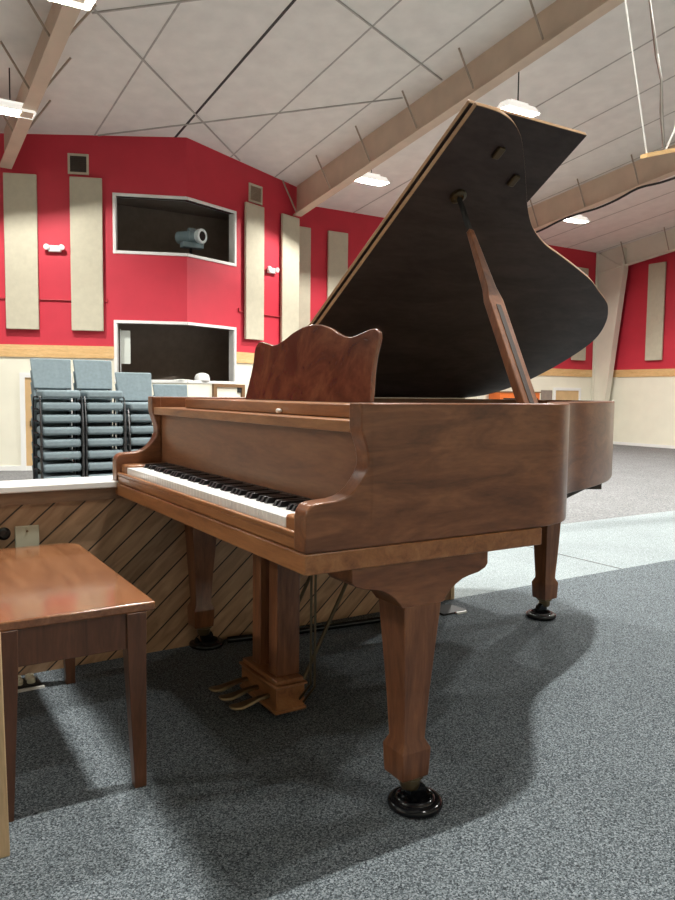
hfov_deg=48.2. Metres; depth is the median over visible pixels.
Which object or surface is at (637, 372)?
trim
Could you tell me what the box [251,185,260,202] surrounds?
vent grille
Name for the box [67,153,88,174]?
air vent
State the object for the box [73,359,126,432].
chair
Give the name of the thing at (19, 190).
acoustic panel
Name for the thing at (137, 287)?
wall
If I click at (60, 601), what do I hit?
piano bench
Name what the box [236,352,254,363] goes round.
trim
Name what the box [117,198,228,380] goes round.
wall
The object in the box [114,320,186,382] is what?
window
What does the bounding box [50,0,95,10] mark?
hanging lamp
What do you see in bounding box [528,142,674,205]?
trim
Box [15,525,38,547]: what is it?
cover plate
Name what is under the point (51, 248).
emergency light
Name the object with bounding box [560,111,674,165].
trim
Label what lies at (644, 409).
wall
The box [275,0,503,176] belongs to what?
trim
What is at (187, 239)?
projector
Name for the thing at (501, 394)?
display cabinet
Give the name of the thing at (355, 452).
grand piano
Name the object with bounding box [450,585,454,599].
trim
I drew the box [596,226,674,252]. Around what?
trim
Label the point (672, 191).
trim
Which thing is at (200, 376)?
dome
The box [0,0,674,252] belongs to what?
ceiling
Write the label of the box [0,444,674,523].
floor
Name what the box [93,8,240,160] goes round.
trim
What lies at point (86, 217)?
acoustic panel
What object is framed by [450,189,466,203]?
cup
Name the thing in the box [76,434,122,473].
chair
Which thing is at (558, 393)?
door
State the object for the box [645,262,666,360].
acoustic panel
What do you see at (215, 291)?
wall
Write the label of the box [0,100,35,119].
hood
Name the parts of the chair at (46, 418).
leg, leg, backrest, seat, leg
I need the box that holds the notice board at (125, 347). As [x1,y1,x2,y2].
[120,329,130,371]
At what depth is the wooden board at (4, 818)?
1.62 m
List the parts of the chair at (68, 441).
leg, backrest, seat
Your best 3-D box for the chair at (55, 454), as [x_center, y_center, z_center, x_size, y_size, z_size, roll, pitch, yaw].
[-3.212,0.058,8.648,0.465,0.842,0.620,-2,5,-32]
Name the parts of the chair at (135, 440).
backrest, seat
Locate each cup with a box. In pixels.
[189,636,223,650]
[387,786,442,818]
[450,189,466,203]
[525,609,555,620]
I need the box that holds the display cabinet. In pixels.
[489,391,540,399]
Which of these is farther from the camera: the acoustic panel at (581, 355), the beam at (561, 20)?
the acoustic panel at (581, 355)
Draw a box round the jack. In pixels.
[0,527,10,539]
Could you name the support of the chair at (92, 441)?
on the chair at (93, 453)
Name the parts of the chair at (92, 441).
backrest, seat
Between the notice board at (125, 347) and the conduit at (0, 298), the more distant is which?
the notice board at (125, 347)
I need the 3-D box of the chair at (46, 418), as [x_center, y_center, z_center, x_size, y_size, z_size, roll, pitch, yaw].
[-3.207,-0.354,8.617,0.465,0.842,0.620,-2,5,-32]
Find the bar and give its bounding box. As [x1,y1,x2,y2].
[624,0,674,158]
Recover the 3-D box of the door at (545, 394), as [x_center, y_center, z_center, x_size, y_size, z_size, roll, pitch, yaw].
[7.209,-1.116,26.076,0.550,1.900,0.020,-2,5,-32]
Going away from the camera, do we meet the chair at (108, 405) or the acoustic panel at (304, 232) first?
the chair at (108, 405)
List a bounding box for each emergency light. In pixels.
[43,244,64,251]
[267,266,278,273]
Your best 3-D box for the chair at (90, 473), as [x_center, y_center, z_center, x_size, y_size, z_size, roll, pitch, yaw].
[-2.809,0.317,8.924,0.465,0.842,0.620,-2,5,-32]
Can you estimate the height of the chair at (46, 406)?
0.842 m
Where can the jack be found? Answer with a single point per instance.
(5, 533)
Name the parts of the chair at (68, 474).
backrest, seat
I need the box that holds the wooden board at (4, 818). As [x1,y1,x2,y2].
[0,632,9,858]
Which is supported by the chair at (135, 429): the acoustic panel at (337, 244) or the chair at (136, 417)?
the chair at (136, 417)
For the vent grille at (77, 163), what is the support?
attached to the air vent at (78, 164)
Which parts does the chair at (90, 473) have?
seat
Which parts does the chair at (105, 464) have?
backrest, seat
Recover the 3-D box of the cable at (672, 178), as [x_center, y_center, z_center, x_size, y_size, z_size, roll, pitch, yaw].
[6.702,-6.321,19.498,0.059,0.763,6.206,-2,5,-32]
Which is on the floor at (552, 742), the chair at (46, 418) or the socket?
the socket
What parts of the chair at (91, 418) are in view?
leg, backrest, seat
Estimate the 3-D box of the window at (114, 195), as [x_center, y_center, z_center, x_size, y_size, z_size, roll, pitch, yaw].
[-4.011,-4.809,16.154,1.540,1.260,0.185,0,4,-10]
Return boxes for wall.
[0,133,186,465]
[0,498,449,674]
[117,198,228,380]
[184,138,297,396]
[298,207,595,400]
[609,251,674,445]
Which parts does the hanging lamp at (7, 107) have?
stem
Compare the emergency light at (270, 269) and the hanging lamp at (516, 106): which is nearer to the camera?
the hanging lamp at (516, 106)
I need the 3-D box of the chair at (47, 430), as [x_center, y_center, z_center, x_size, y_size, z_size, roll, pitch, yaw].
[-3.209,-0.217,8.627,0.465,0.842,0.620,-2,5,-32]
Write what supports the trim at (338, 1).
attached to the ceiling
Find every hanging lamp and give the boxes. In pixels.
[0,68,35,119]
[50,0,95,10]
[355,170,389,185]
[497,72,539,116]
[563,215,589,223]
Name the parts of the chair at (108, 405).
leg, backrest, seat, leg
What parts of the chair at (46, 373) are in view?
leg, leg, backrest, seat, leg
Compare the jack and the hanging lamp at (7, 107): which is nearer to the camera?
the jack
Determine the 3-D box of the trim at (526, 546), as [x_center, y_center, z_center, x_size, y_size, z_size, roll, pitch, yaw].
[1.341,0.656,4.960,0.011,0.001,1.240,-2,5,-32]
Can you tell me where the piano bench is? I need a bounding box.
[0,543,154,821]
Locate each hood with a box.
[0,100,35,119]
[497,99,539,116]
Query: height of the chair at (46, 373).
0.842 m
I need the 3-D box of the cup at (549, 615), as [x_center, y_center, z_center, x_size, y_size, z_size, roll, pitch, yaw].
[0.932,0.752,3.454,0.138,0.028,0.138,-2,5,-32]
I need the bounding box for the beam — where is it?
[0,0,96,168]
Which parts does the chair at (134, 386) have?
leg, backrest, seat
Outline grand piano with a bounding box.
[113,100,614,801]
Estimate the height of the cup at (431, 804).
0.028 m
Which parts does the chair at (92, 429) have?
leg, backrest, seat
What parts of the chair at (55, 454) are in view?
leg, backrest, seat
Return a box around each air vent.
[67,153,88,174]
[248,182,262,204]
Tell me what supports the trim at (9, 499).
attached to the wall at (145, 546)
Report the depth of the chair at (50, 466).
8.49 m
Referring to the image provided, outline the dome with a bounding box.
[194,373,209,380]
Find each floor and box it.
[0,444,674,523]
[0,511,674,899]
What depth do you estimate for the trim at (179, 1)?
11.53 m
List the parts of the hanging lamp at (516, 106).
stem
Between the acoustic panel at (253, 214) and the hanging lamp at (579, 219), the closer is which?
the acoustic panel at (253, 214)
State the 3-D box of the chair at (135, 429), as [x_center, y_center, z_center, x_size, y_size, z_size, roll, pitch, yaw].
[-2.384,-0.246,9.147,0.465,0.842,0.620,-2,5,-32]
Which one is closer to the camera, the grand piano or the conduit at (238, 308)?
the grand piano
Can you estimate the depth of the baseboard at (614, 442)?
26.02 m
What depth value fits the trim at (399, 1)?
13.71 m
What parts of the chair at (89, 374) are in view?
leg, backrest, seat, leg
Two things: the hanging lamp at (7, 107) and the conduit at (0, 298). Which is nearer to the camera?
the hanging lamp at (7, 107)
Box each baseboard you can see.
[0,466,31,470]
[613,441,674,448]
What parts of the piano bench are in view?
leg, leg, seat, leg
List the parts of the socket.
plate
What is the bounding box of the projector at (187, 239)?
[175,228,206,253]
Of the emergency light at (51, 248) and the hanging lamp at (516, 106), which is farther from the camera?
the emergency light at (51, 248)
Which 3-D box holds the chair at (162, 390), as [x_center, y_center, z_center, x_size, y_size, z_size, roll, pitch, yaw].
[-1.988,-0.399,9.409,0.465,0.842,0.620,-2,5,-32]
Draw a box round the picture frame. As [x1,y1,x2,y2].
[212,384,244,396]
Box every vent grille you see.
[70,156,85,171]
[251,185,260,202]
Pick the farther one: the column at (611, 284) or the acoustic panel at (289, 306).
the column at (611, 284)
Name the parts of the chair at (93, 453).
backrest, seat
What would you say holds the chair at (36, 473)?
on the chair
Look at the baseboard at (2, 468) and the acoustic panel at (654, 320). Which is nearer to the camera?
the baseboard at (2, 468)
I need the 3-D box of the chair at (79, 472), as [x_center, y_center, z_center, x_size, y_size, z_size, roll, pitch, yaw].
[-2.811,0.454,8.935,0.465,0.842,0.620,-2,5,-32]
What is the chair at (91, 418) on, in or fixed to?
on the chair at (92, 429)
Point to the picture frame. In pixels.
(218, 390)
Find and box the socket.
[18,673,44,692]
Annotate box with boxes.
[439,604,466,615]
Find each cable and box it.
[227,617,380,642]
[535,177,674,232]
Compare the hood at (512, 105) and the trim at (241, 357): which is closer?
the hood at (512, 105)
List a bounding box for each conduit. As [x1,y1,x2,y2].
[0,298,107,301]
[238,308,279,317]
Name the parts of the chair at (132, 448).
seat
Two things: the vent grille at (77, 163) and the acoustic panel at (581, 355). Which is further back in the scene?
the acoustic panel at (581, 355)
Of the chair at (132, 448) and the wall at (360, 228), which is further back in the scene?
the wall at (360, 228)
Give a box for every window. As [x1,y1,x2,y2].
[112,192,186,255]
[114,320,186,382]
[184,322,235,383]
[187,197,236,266]
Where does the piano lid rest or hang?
attached to the grand piano
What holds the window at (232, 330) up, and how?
in the wall at (215, 291)
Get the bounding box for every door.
[19,373,72,470]
[541,390,551,399]
[553,387,580,399]
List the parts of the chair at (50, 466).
backrest, seat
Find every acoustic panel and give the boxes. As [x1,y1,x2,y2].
[3,172,38,329]
[69,176,103,330]
[244,202,263,340]
[280,213,299,341]
[299,226,310,328]
[327,231,347,297]
[571,267,588,360]
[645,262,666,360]
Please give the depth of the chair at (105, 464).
8.70 m
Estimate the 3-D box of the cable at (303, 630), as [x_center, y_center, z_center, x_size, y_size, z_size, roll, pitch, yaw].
[-0.094,0.759,3.206,0.771,0.026,0.036,-1,5,-25]
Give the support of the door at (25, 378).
in the wall at (137, 287)
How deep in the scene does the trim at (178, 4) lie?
13.15 m
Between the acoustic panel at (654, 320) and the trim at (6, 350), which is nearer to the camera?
the trim at (6, 350)
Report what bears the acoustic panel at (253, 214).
attached to the wall at (215, 291)
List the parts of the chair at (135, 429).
backrest, seat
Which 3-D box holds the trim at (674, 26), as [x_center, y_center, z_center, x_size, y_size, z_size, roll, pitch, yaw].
[6.631,-7.309,11.485,0.042,2.801,23.100,-2,5,-32]
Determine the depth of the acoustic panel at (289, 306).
18.98 m
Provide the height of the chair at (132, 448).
0.842 m
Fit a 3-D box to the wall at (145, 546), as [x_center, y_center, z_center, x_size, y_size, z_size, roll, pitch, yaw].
[-3.885,0.937,1.017,10.455,1.315,0.132,-2,5,-32]
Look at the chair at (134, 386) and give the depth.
9.27 m
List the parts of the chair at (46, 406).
leg, leg, backrest, seat, leg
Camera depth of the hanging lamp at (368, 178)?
17.57 m
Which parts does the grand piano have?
arm, leg, lyre post, lyre post, pedal rod, pedal rod, arm, leg, lid, prop rod, leg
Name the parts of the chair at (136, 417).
backrest, seat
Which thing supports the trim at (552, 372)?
attached to the wall at (360, 228)
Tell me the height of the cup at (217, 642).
0.028 m
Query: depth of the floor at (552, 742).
2.06 m
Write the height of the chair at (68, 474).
0.842 m
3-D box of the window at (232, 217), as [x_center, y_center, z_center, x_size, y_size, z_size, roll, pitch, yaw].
[-2.854,-4.851,16.889,0.185,1.260,1.540,4,5,35]
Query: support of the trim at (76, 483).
attached to the wall at (145, 546)
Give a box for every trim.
[0,344,113,358]
[0,476,118,493]
[0,487,123,505]
[92,0,199,13]
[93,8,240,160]
[94,0,181,135]
[98,97,402,135]
[174,0,295,137]
[230,0,401,157]
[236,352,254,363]
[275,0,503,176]
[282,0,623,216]
[336,0,441,79]
[353,26,674,212]
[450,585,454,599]
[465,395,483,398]
[526,546,620,568]
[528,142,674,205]
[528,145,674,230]
[540,368,591,376]
[544,191,673,239]
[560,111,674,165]
[567,210,673,247]
[572,75,674,128]
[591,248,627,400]
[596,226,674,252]
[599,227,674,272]
[613,369,674,376]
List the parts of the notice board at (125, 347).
board post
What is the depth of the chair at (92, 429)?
8.70 m
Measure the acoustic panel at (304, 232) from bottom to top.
3.230 m
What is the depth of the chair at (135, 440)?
8.94 m
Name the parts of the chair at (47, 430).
leg, leg, backrest, seat, leg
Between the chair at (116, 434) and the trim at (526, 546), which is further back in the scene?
the chair at (116, 434)
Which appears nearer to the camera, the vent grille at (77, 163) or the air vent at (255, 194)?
the vent grille at (77, 163)
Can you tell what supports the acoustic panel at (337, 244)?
attached to the wall at (360, 228)
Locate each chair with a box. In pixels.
[30,358,84,432]
[30,370,84,445]
[30,382,84,457]
[31,394,84,470]
[31,406,84,478]
[31,418,82,478]
[31,430,82,478]
[31,442,80,478]
[32,453,72,478]
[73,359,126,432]
[73,371,126,444]
[73,383,126,456]
[74,398,124,468]
[75,447,112,476]
[75,459,112,475]
[76,423,124,476]
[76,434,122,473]
[77,446,112,476]
[115,372,151,443]
[115,383,151,451]
[115,399,152,444]
[116,410,151,451]
[116,422,151,451]
[116,434,144,449]
[153,384,187,396]

